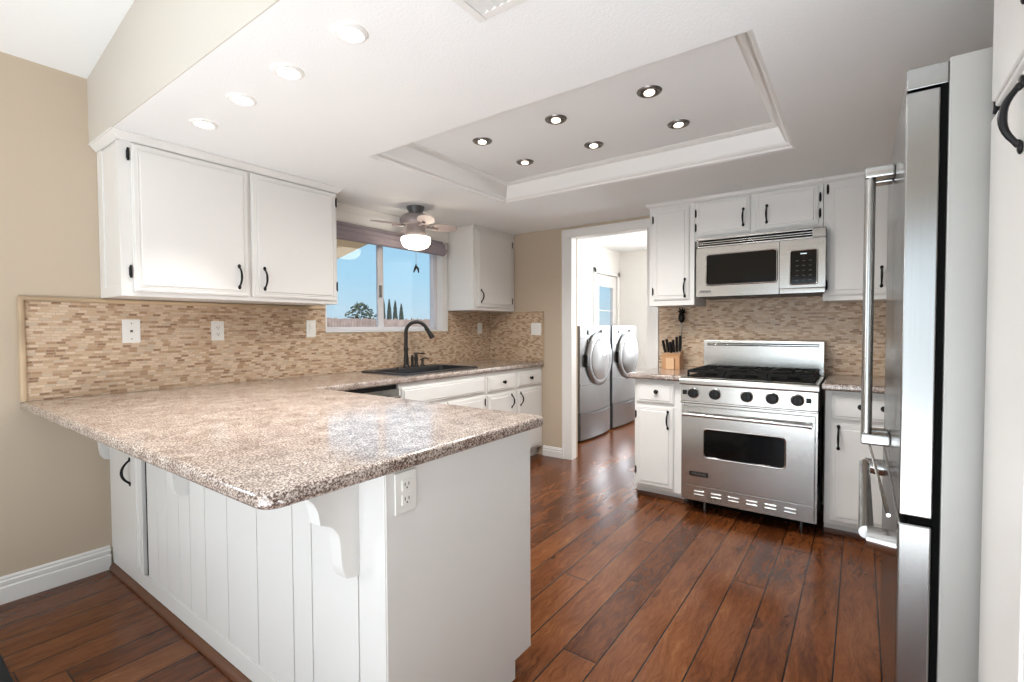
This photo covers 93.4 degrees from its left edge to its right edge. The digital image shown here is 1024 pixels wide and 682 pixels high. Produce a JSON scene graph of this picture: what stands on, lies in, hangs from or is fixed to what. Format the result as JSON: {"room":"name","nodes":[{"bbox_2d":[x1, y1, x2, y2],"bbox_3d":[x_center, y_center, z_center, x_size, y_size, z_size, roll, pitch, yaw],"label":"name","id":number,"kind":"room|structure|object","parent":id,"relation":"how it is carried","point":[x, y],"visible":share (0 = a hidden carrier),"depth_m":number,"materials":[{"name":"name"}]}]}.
{"room":"kitchen","nodes":[
{"label":"kitchen","id":0,"kind":"room"},
{"bbox_2d":[0,0,133,78],"bbox_3d":[-0.278,-1.579,-1.120,7.380,0.751,4.180,1,2,36],"label":"ceiling","id":1,"kind":"structure","parent":0,"point":[68,36],"depth_m":2.11,"materials":[{"name":"white paint"}]},
{"bbox_2d":[87,0,278,142],"bbox_3d":[-0.438,-1.477,1.192,4.185,1.024,0.004,1,2,36],"label":"wall","id":2,"kind":"structure","parent":0,"point":[156,42],"depth_m":1.91,"materials":[{"name":"beige paint"}]},
{"bbox_2d":[0,52,619,576],"bbox_3d":[-1.347,-0.198,3.652,0.135,2.700,10.550,1,2,36],"label":"wall","id":3,"kind":"structure","parent":0,"point":[55,486],"depth_m":2.31,"materials":[{"name":"beige paint"}]},
{"bbox_2d":[0,545,110,604],"bbox_3d":[-3.201,1.175,0.984,0.018,0.122,3.782,1,2,36],"label":"baseboard","id":4,"kind":"structure","parent":3,"relation":"attached to","point":[24,583],"depth_m":2.33,"materials":[{"name":"white wood"}]},
{"bbox_2d":[88,127,343,305],"bbox_3d":[-1.617,-0.618,2.827,0.377,0.773,1.234,1,2,36],"label":"upper cabinet","id":5,"kind":"object","parent":3,"relation":"attached to","point":[177,222],"visible":1,"depth_m":2.56,"materials":[{"name":"white wood"}]},
{"bbox_2d":[17,296,489,401],"bbox_3d":[-1.254,-0.009,3.651,0.025,0.491,3.510,1,2,36],"label":"backsplash","id":6,"kind":"structure","parent":3,"relation":"attached to","point":[68,347],"depth_m":2.80,"materials":[{"name":"tile"}]},
{"bbox_2d":[122,319,140,342],"bbox_3d":[-2.030,-0.052,2.572,0.007,0.125,0.080,1,2,36],"label":"phone jack","id":7,"kind":"object","parent":6,"relation":"attached to","point":[131,333],"visible":1,"depth_m":2.57,"materials":[{"name":"white plastic"}]},
{"bbox_2d":[211,321,223,340],"bbox_3d":[-1.779,-0.061,2.916,0.009,0.118,0.072,1,2,36],"label":"wall outlet","id":8,"kind":"object","parent":6,"relation":"attached to","point":[217,327],"visible":1,"depth_m":2.91,"materials":[{"name":"white plastic"}]},
{"bbox_2d":[215,325,220,329],"bbox_3d":[-1.777,-0.081,2.914,0.004,0.029,0.033,1,2,36],"label":"receptacle","id":9,"kind":"object","parent":8,"relation":"attached to","point":[217,327],"depth_m":2.91,"materials":[{"name":"grey plastic"}]},
{"bbox_2d":[306,320,315,336],"bbox_3d":[-1.420,-0.087,3.411,0.012,0.118,0.072,1,2,36],"label":"light switch","id":10,"kind":"object","parent":6,"relation":"attached to","point":[310,324],"visible":1,"depth_m":3.41,"materials":[{"name":"white plastic"}]},
{"bbox_2d":[477,323,481,333],"bbox_3d":[-0.327,-0.129,4.923,0.012,0.112,0.072,1,2,36],"label":"light switch","id":11,"kind":"object","parent":6,"relation":"attached to","point":[479,325],"visible":1,"depth_m":4.91,"materials":[{"name":"white plastic"}]},
{"bbox_2d":[327,245,436,330],"bbox_3d":[-1.065,-0.499,4.033,0.067,0.820,1.190,1,2,36],"label":"window","id":12,"kind":"structure","parent":3,"relation":"in","point":[379,249],"depth_m":4.02,"materials":[{"name":"white plastic"}]},
{"bbox_2d":[324,255,441,330],"bbox_3d":[-1.055,-0.504,4.025,0.128,0.830,1.211,1,2,36],"label":"trim","id":13,"kind":"structure","parent":3,"relation":"attached to","point":[439,258],"depth_m":4.49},
{"bbox_2d":[326,330,442,332],"bbox_3d":[-1.052,-0.083,4.037,0.130,0.012,1.210,1,2,36],"label":"trim","id":14,"kind":"structure","parent":3,"relation":"attached to","point":[375,330],"depth_m":3.96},
{"bbox_2d":[336,221,446,255],"bbox_3d":[-0.986,-0.824,3.910,0.071,0.133,1.252,1,2,36],"label":"window shade","id":15,"kind":"object","parent":3,"relation":"attached to","point":[344,231],"visible":0.74,"depth_m":3.78,"materials":[{"name":"fabric"}]},
{"bbox_2d":[336,202,448,243],"bbox_3d":[-1.006,-0.967,3.959,0.036,0.146,1.385,1,2,36],"label":"trim","id":16,"kind":"structure","parent":3,"relation":"attached to","point":[346,213],"depth_m":3.81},
{"bbox_2d":[442,243,447,330],"bbox_3d":[-0.630,-0.500,4.512,0.012,0.820,0.072,1,2,36],"label":"trim","id":17,"kind":"structure","parent":3,"relation":"attached to","point":[444,258],"depth_m":4.51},
{"bbox_2d":[447,224,514,311],"bbox_3d":[-0.270,-0.677,4.691,0.377,0.772,0.638,1,2,36],"label":"upper cabinet","id":18,"kind":"object","parent":3,"relation":"attached to","point":[480,259],"visible":0.98,"depth_m":4.49,"materials":[{"name":"white wood"}]},
{"bbox_2d":[596,274,615,325],"bbox_3d":[1.473,0.003,7.502,0.112,2.045,0.772,1,2,36],"label":"door","id":19,"kind":"structure","parent":3,"relation":"in","point":[602,280],"depth_m":7.62,"materials":[{"name":"wood"}]},
{"bbox_2d":[593,267,619,325],"bbox_3d":[1.479,-0.035,7.496,0.016,2.130,0.930,1,2,36],"label":"trim","id":20,"kind":"structure","parent":3,"relation":"attached to","point":[595,270],"depth_m":7.34,"materials":[{"name":"white wood"}]},
{"bbox_2d":[0,419,883,681],"bbox_3d":[1.648,1.227,1.625,7.600,0.060,10.900,1,2,36],"label":"floor","id":21,"kind":"structure","parent":0,"point":[626,585],"depth_m":2.17,"materials":[{"name":"brown wood"}]},
{"bbox_2d":[0,654,13,681],"bbox_3d":[-1.817,1.229,0.808,1.460,0.010,1.518,1,2,36],"label":"rug","id":22,"kind":"object","parent":21,"relation":"on","point":[5,676],"visible":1,"depth_m":1.74,"materials":[{"name":"black carpet"}]},
{"bbox_2d":[97,430,530,681],"bbox_3d":[-1.073,0.759,2.066,2.188,0.873,0.881,1,2,36],"label":"base cabinet","id":23,"kind":"object","parent":21,"relation":"on","point":[336,586],"visible":0.6,"depth_m":1.54,"materials":[{"name":"white wood"}]},
{"bbox_2d":[20,359,543,509],"bbox_3d":[-0.369,0.272,3.015,2.190,0.040,3.502,1,2,36],"label":"countertop","id":24,"kind":"structure","parent":23,"relation":"on","point":[270,444],"depth_m":1.63,"materials":[{"name":"stone"}]},
{"bbox_2d":[403,320,434,366],"bbox_3d":[-0.776,0.020,4.013,0.268,0.388,0.061,-1,2,-18],"label":"faucet","id":25,"kind":"object","parent":24,"relation":"on","point":[430,334],"visible":1,"depth_m":3.97,"materials":[{"name":"brown metal"}]},
{"bbox_2d":[361,364,477,384],"bbox_3d":[-0.713,0.320,3.853,0.510,0.203,0.810,1,2,36],"label":"sink","id":26,"kind":"object","parent":24,"relation":"in","point":[431,368],"visible":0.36,"depth_m":3.92,"materials":[{"name":"grey metal"}]},
{"bbox_2d":[410,355,414,366],"bbox_3d":[-0.835,0.164,4.040,0.038,0.098,0.037,1,2,36],"label":"sprayer","id":27,"kind":"object","parent":26,"relation":"on","point":[412,356],"visible":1,"depth_m":4.03,"materials":[{"name":"brown metal"}]},
{"bbox_2d":[413,353,424,365],"bbox_3d":[-0.790,0.155,4.088,0.097,0.113,0.048,-1,2,-35],"label":"valve","id":28,"kind":"object","parent":26,"relation":"on","point":[416,354],"visible":0.99,"depth_m":4.06,"materials":[{"name":"brown metal"}]},
{"bbox_2d":[420,357,428,365],"bbox_3d":[-0.751,0.176,4.135,0.076,0.069,0.043,0,2,-4],"label":"soap dispenser","id":29,"kind":"object","parent":26,"relation":"on","point":[421,359],"visible":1,"depth_m":4.13,"materials":[{"name":"brown metal"}]},
{"bbox_2d":[394,468,415,515],"bbox_3d":[-0.282,0.401,1.283,0.009,0.110,0.074,1,2,36],"label":"wall outlet","id":30,"kind":"object","parent":23,"relation":"attached to","point":[405,481],"visible":1,"depth_m":1.28,"materials":[{"name":"white plastic"}]},
{"bbox_2d":[402,478,410,490],"bbox_3d":[-0.280,0.381,1.281,0.004,0.029,0.033,1,2,36],"label":"receptacle","id":31,"kind":"object","parent":30,"relation":"attached to","point":[406,482],"depth_m":1.28,"materials":[{"name":"grey plastic"}]},
{"bbox_2d":[402,492,411,505],"bbox_3d":[-0.280,0.420,1.282,0.004,0.029,0.033,1,2,36],"label":"receptacle","id":32,"kind":"object","parent":30,"relation":"attached to","point":[406,496],"depth_m":1.28,"materials":[{"name":"grey plastic"}]},
{"bbox_2d":[344,385,400,397],"bbox_3d":[-1.148,0.726,3.155,0.652,0.858,0.594,1,2,36],"label":"dishwasher","id":33,"kind":"object","parent":21,"relation":"on","point":[389,390],"visible":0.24,"depth_m":3.12,"materials":[{"name":"black metal"}]},
{"bbox_2d":[396,373,485,408],"bbox_3d":[-0.732,0.708,3.801,0.707,0.874,0.929,1,2,36],"label":"base cabinet","id":34,"kind":"object","parent":21,"relation":"on","point":[468,390],"visible":0.23,"depth_m":3.64,"materials":[{"name":"white wood"}]},
{"bbox_2d":[485,366,541,455],"bbox_3d":[-0.202,0.685,4.535,0.707,0.874,0.876,1,2,36],"label":"base cabinet","id":35,"kind":"object","parent":21,"relation":"on","point":[516,390],"visible":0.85,"depth_m":4.37,"materials":[{"name":"white wood"}]},
{"bbox_2d":[577,404,609,441],"bbox_3d":[0.680,0.923,5.691,0.802,0.322,0.758,1,2,36],"label":"pedestal","id":36,"kind":"object","parent":21,"relation":"on","point":[590,424],"visible":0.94,"depth_m":5.33,"materials":[{"name":"grey metal"}]},
{"bbox_2d":[577,326,611,412],"bbox_3d":[0.693,0.293,5.662,0.841,0.935,0.758,1,2,36],"label":"washing machine","id":37,"kind":"object","parent":36,"relation":"on","point":[594,353],"visible":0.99,"depth_m":5.31,"materials":[{"name":"silver metal"}]},
{"bbox_2d":[610,397,634,427],"bbox_3d":[1.166,0.902,6.363,0.802,0.322,0.758,1,2,36],"label":"pedestal","id":38,"kind":"object","parent":21,"relation":"on","point":[623,412],"visible":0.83,"depth_m":5.99,"materials":[{"name":"grey metal"}]},
{"bbox_2d":[610,326,637,402],"bbox_3d":[1.179,0.272,6.334,0.841,0.935,0.758,1,2,36],"label":"dryer","id":39,"kind":"object","parent":38,"relation":"on","point":[624,347],"visible":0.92,"depth_m":5.97,"materials":[{"name":"silver metal"}]},
{"bbox_2d":[635,379,688,502],"bbox_3d":[1.202,0.704,3.671,0.352,0.872,0.637,1,2,36],"label":"base cabinet","id":40,"kind":"object","parent":21,"relation":"on","point":[658,406],"visible":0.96,"depth_m":3.44,"materials":[{"name":"white wood"}]},
{"bbox_2d":[628,367,696,380],"bbox_3d":[1.186,0.246,3.663,0.387,0.040,0.630,1,2,36],"label":"countertop","id":41,"kind":"structure","parent":40,"relation":"on","point":[657,373],"depth_m":3.46,"materials":[{"name":"stone"}]},
{"bbox_2d":[662,349,682,369],"bbox_3d":[1.272,0.145,3.827,0.138,0.150,0.116,1,2,36],"label":"knife block","id":42,"kind":"object","parent":41,"relation":"on","point":[672,360],"visible":1,"depth_m":3.79,"materials":[{"name":"brown wood"}]},
{"bbox_2d":[662,340,665,352],"bbox_3d":[1.214,0.046,3.850,0.051,0.109,0.023,-2,2,-38],"label":"kitchen knife","id":43,"kind":"object","parent":42,"relation":"in","point":[663,341],"visible":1,"depth_m":3.84,"materials":[{"name":"black plastic"}]},
{"bbox_2d":[665,339,669,352],"bbox_3d":[1.236,0.041,3.834,0.023,0.116,0.051,1,2,36],"label":"kitchen knife","id":44,"kind":"object","parent":42,"relation":"in","point":[666,340],"visible":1,"depth_m":3.83,"materials":[{"name":"black plastic"}]},
{"bbox_2d":[669,342,672,352],"bbox_3d":[1.257,0.054,3.819,0.022,0.099,0.051,1,2,36],"label":"kitchen knife","id":45,"kind":"object","parent":42,"relation":"in","point":[670,343],"visible":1,"depth_m":3.81,"materials":[{"name":"black plastic"}]},
{"bbox_2d":[672,340,674,352],"bbox_3d":[1.274,0.043,3.806,0.023,0.109,0.051,1,2,36],"label":"kitchen knife","id":46,"kind":"object","parent":42,"relation":"in","point":[673,341],"visible":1,"depth_m":3.80,"materials":[{"name":"black plastic"}]},
{"bbox_2d":[675,337,677,352],"bbox_3d":[1.295,0.030,3.791,0.023,0.128,0.052,0,2,19],"label":"kitchen knife","id":47,"kind":"object","parent":42,"relation":"in","point":[676,338],"visible":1,"depth_m":3.78,"materials":[{"name":"black plastic"}]},
{"bbox_2d":[678,335,681,352],"bbox_3d":[1.316,0.024,3.776,0.023,0.138,0.053,0,2,13],"label":"kitchen knife","id":48,"kind":"object","parent":42,"relation":"in","point":[680,336],"visible":1,"depth_m":3.77,"materials":[{"name":"black plastic"}]},
{"bbox_2d":[677,308,686,367],"bbox_3d":[1.361,-0.027,3.867,0.066,0.492,0.074,-1,2,-13],"label":"power cord","id":49,"kind":"object","parent":41,"relation":"on","point":[681,317],"visible":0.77,"depth_m":3.84,"materials":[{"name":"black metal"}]},
{"bbox_2d":[679,340,825,526],"bbox_3d":[1.639,0.577,3.280,0.792,1.144,0.732,1,2,36],"label":"gas range","id":50,"kind":"object","parent":21,"relation":"on","point":[753,431],"visible":1,"depth_m":3.06,"materials":[{"name":"metal"}]},
{"bbox_2d":[679,373,825,392],"bbox_3d":[1.648,0.263,3.286,0.792,0.047,0.695,1,2,36],"label":"cooktop","id":51,"kind":"object","parent":50,"relation":"in","point":[714,381],"depth_m":3.03,"materials":[{"name":"metal"}]},
{"bbox_2d":[806,398,811,403],"bbox_3d":[1.736,0.351,2.820,0.028,0.030,0.006,1,2,36],"label":"rocker switch","id":52,"kind":"object","parent":50,"relation":"attached to","point":[808,400],"depth_m":2.82,"materials":[{"name":"black plastic"}]},
{"bbox_2d":[823,390,884,540],"bbox_3d":[2.220,0.721,2.935,0.510,0.872,0.637,1,2,36],"label":"base cabinet","id":53,"kind":"object","parent":21,"relation":"on","point":[844,449],"visible":0.38,"depth_m":2.80,"materials":[{"name":"white wood"}]},
{"bbox_2d":[822,375,884,393],"bbox_3d":[2.215,0.263,2.919,0.540,0.040,0.630,1,2,36],"label":"countertop","id":54,"kind":"structure","parent":53,"relation":"on","point":[845,383],"depth_m":2.81,"materials":[{"name":"stone"}]},
{"bbox_2d":[858,47,994,681],"bbox_3d":[1.471,0.284,1.291,0.876,1.844,0.900,1,2,36],"label":"refrigerator","id":55,"kind":"object","parent":21,"relation":"on","point":[937,176],"visible":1,"depth_m":1.10,"materials":[{"name":"grey metal"}]},
{"bbox_2d":[978,0,1023,681],"bbox_3d":[1.183,0.134,0.705,0.731,2.180,0.344,1,2,36],"label":"pantry cabinet","id":56,"kind":"object","parent":21,"relation":"on","point":[1001,627],"visible":1,"depth_m":0.87,"materials":[{"name":"white wood"}]},
{"bbox_2d":[113,0,993,234],"bbox_3d":[0.471,-1.096,2.544,4.085,0.178,3.231,1,2,36],"label":"ceiling","id":57,"kind":"structure","parent":0,"point":[837,70],"depth_m":1.95,"materials":[{"name":"white paint"}]},
{"bbox_2d":[189,118,217,129],"bbox_3d":[-1.401,-0.984,2.192,0.112,0.009,0.112,1,2,36],"label":"recessed light","id":58,"kind":"object","parent":57,"relation":"in","point":[200,123],"visible":1,"depth_m":2.18,"materials":[{"name":"white"}]},
{"bbox_2d":[226,93,256,106],"bbox_3d":[-1.097,-0.978,1.960,0.112,0.009,0.112,1,2,36],"label":"recessed light","id":59,"kind":"object","parent":57,"relation":"in","point":[240,99],"visible":1,"depth_m":1.95,"materials":[{"name":"white"}]},
{"bbox_2d":[271,63,304,79],"bbox_3d":[-0.812,-0.974,1.749,0.112,0.009,0.112,1,2,36],"label":"recessed light","id":60,"kind":"object","parent":57,"relation":"in","point":[283,70],"visible":1,"depth_m":1.74,"materials":[{"name":"white"}]},
{"bbox_2d":[331,21,368,43],"bbox_3d":[-0.510,-0.969,1.520,0.112,0.009,0.112,1,2,36],"label":"recessed light","id":61,"kind":"object","parent":57,"relation":"in","point":[345,31],"visible":1,"depth_m":1.51,"materials":[{"name":"white"}]},
{"bbox_2d":[370,205,456,272],"bbox_3d":[-0.742,-0.780,3.721,0.509,0.509,0.509,0,2,15],"label":"ceiling fan","id":62,"kind":"object","parent":57,"relation":"hanging from","point":[415,222],"visible":1,"depth_m":3.65,"materials":[{"name":"grey"}]},
{"bbox_2d":[472,137,491,145],"bbox_3d":[-0.169,-1.131,2.740,0.112,0.021,0.112,1,2,36],"label":"recessed light","id":63,"kind":"object","parent":57,"relation":"in","point":[482,141],"visible":1,"depth_m":2.73,"materials":[{"name":"silver metal"}]},
{"bbox_2d":[452,0,525,22],"bbox_3d":[-0.063,-0.963,1.258,0.300,0.010,0.296,1,2,36],"label":"ceiling vent","id":64,"kind":"object","parent":57,"relation":"in","point":[480,10],"visible":1,"depth_m":1.39,"materials":[{"name":"grey metal"}]},
{"bbox_2d":[516,159,533,165],"bbox_3d":[0.083,-1.142,3.088,0.112,0.021,0.112,1,2,36],"label":"recessed light","id":65,"kind":"object","parent":57,"relation":"in","point":[524,162],"visible":1,"depth_m":3.08,"materials":[{"name":"silver metal"}]},
{"bbox_2d":[545,114,566,124],"bbox_3d":[0.224,-1.124,2.457,0.112,0.021,0.112,1,2,36],"label":"recessed light","id":66,"kind":"object","parent":57,"relation":"in","point":[555,119],"visible":1,"depth_m":2.44,"materials":[{"name":"silver metal"}]},
{"bbox_2d":[369,30,794,203],"bbox_3d":[0.352,-1.072,2.579,1.902,0.126,1.255,1,2,36],"label":"trim","id":67,"kind":"structure","parent":57,"relation":"attached to","point":[775,136],"depth_m":2.87,"materials":[{"name":"white paint"}]},
{"bbox_2d":[584,141,602,148],"bbox_3d":[0.475,-1.135,2.805,0.112,0.021,0.112,1,2,36],"label":"recessed light","id":68,"kind":"object","parent":57,"relation":"in","point":[593,144],"visible":1,"depth_m":2.79,"materials":[{"name":"silver metal"}]},
{"bbox_2d":[637,85,661,97],"bbox_3d":[0.618,-1.118,2.171,0.112,0.021,0.112,1,2,36],"label":"recessed light","id":69,"kind":"object","parent":57,"relation":"in","point":[650,91],"visible":1,"depth_m":2.16,"materials":[{"name":"silver metal"}]},
{"bbox_2d":[667,119,689,128],"bbox_3d":[0.870,-1.129,2.520,0.112,0.021,0.112,1,2,36],"label":"recessed light","id":70,"kind":"object","parent":57,"relation":"in","point":[680,123],"visible":1,"depth_m":2.51,"materials":[{"name":"silver metal"}]},
{"bbox_2d":[577,231,646,252],"bbox_3d":[1.866,-1.409,5.796,2.800,0.050,3.450,1,2,36],"label":"ceiling","id":71,"kind":"structure","parent":0,"point":[636,241],"depth_m":6.85,"materials":[{"name":"white paint"}]},
{"bbox_2d":[620,250,646,370],"bbox_3d":[2.812,-0.198,7.218,2.700,2.460,0.100,1,2,36],"label":"wall","id":72,"kind":"structure","parent":0,"point":[633,265],"depth_m":7.73,"materials":[{"name":"white paint"}]},
{"bbox_2d":[490,216,885,504],"bbox_3d":[1.456,-0.118,3.930,4.085,2.500,0.120,1,2,36],"label":"wall","id":73,"kind":"structure","parent":0,"point":[537,255],"depth_m":4.66,"materials":[{"name":"beige paint"}]},
{"bbox_2d":[490,311,543,361],"bbox_3d":[0.039,-0.050,4.873,0.666,0.492,0.016,1,2,36],"label":"backsplash","id":74,"kind":"structure","parent":73,"relation":"attached to","point":[511,338],"depth_m":4.87,"materials":[{"name":"tile"}]},
{"bbox_2d":[531,323,540,334],"bbox_3d":[0.235,-0.118,4.720,0.118,0.118,0.012,1,2,36],"label":"light switch","id":75,"kind":"object","parent":74,"relation":"attached to","point":[535,327],"visible":1,"depth_m":4.72,"materials":[{"name":"white plastic"}]},
{"bbox_2d":[543,445,561,458],"bbox_3d":[0.393,1.069,4.651,0.217,0.095,0.018,1,2,36],"label":"baseboard","id":76,"kind":"structure","parent":73,"relation":"attached to","point":[550,451],"depth_m":4.64,"materials":[{"name":"white wood"}]},
{"bbox_2d":[562,218,658,459],"bbox_3d":[0.886,0.045,4.339,0.920,2.154,0.154,1,2,36],"label":"trim","id":77,"kind":"structure","parent":73,"relation":"attached to","point":[569,237],"depth_m":4.50,"materials":[{"name":"white wood"}]},
{"bbox_2d":[645,198,705,306],"bbox_3d":[1.265,-0.657,3.740,0.365,0.773,0.382,1,2,36],"label":"upper cabinet","id":78,"kind":"object","parent":73,"relation":"attached to","point":[673,246],"visible":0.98,"depth_m":3.60,"materials":[{"name":"white wood"}]},
{"bbox_2d":[694,178,823,241],"bbox_3d":[1.732,-0.879,3.395,0.789,0.313,0.382,1,2,36],"label":"upper cabinet","id":79,"kind":"object","parent":73,"relation":"attached to","point":[800,204],"visible":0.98,"depth_m":3.25,"materials":[{"name":"white wood"}]},
{"bbox_2d":[696,226,826,299],"bbox_3d":[1.742,-0.514,3.369,0.773,0.410,0.411,1,2,36],"label":"microwave","id":80,"kind":"object","parent":79,"relation":"attached to","point":[788,263],"visible":0.99,"depth_m":3.19,"materials":[{"name":"silver metal"}]},
{"bbox_2d":[659,296,885,376],"bbox_3d":[1.924,-0.046,3.514,1.718,0.546,0.008,1,2,36],"label":"backsplash","id":81,"kind":"structure","parent":73,"relation":"attached to","point":[809,318],"depth_m":3.47,"materials":[{"name":"tile"}]},
{"bbox_2d":[823,171,887,302],"bbox_3d":[2.297,-0.640,2.994,0.599,0.773,0.382,1,2,36],"label":"upper cabinet","id":82,"kind":"object","parent":73,"relation":"attached to","point":[843,194],"visible":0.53,"depth_m":2.96,"materials":[{"name":"white wood"}]},
{"label":"outside","id":83,"kind":"structure","parent":0,"visible":0},
{"bbox_3d":[-17.426,-0.088,55.799,86.400,0.100,110.000,1,2,36],"label":"ground","id":84,"kind":"structure","parent":83,"visible":0},
{"bbox_2d":[345,302,376,318],"bbox_3d":[-8.940,-0.877,28.638,1.901,2.945,2.417,1,2,36],"label":"bushy tree","id":85,"kind":"object","parent":84,"relation":"on","point":[357,305],"visible":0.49,"depth_m":28.43,"materials":[{"name":"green plant"}]},
{"bbox_2d":[327,318,429,330],"bbox_3d":[-4.497,-0.338,27.973,0.060,1.864,28.072,1,2,36],"label":"fence","id":86,"kind":"object","parent":84,"relation":"on","point":[331,322],"visible":0.05,"depth_m":24.13,"materials":[{"name":"beige wood"}]},
{"bbox_2d":[387,299,391,319],"bbox_3d":[-10.274,-1.638,40.398,0.466,3.810,0.444,1,2,36],"label":"cypress tree","id":87,"kind":"object","parent":84,"relation":"on","point":[389,313],"visible":0.55,"depth_m":40.26,"materials":[{"name":"green plant"}]},
{"bbox_2d":[393,300,397,319],"bbox_3d":[-9.894,-1.607,40.917,0.457,3.715,0.445,1,2,36],"label":"cypress tree","id":88,"kind":"object","parent":84,"relation":"on","point":[395,306],"visible":0.5,"depth_m":40.78,"materials":[{"name":"green plant"}]},
{"bbox_2d":[399,303,403,319],"bbox_3d":[-9.508,-1.496,41.451,0.453,3.460,0.458,1,2,36],"label":"cypress tree","id":89,"kind":"object","parent":84,"relation":"on","point":[401,316],"visible":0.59,"depth_m":41.33,"materials":[{"name":"green plant"}]},
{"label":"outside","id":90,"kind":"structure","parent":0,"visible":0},
{"bbox_2d":[337,239,366,258],"bbox_3d":[-3.076,-1.155,5.366,0.900,1.690,3.550,1,2,36],"label":"roof eave","id":91,"kind":"object","parent":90,"point":[344,247],"visible":0.13,"depth_m":6.00,"materials":[{"name":"paint"}]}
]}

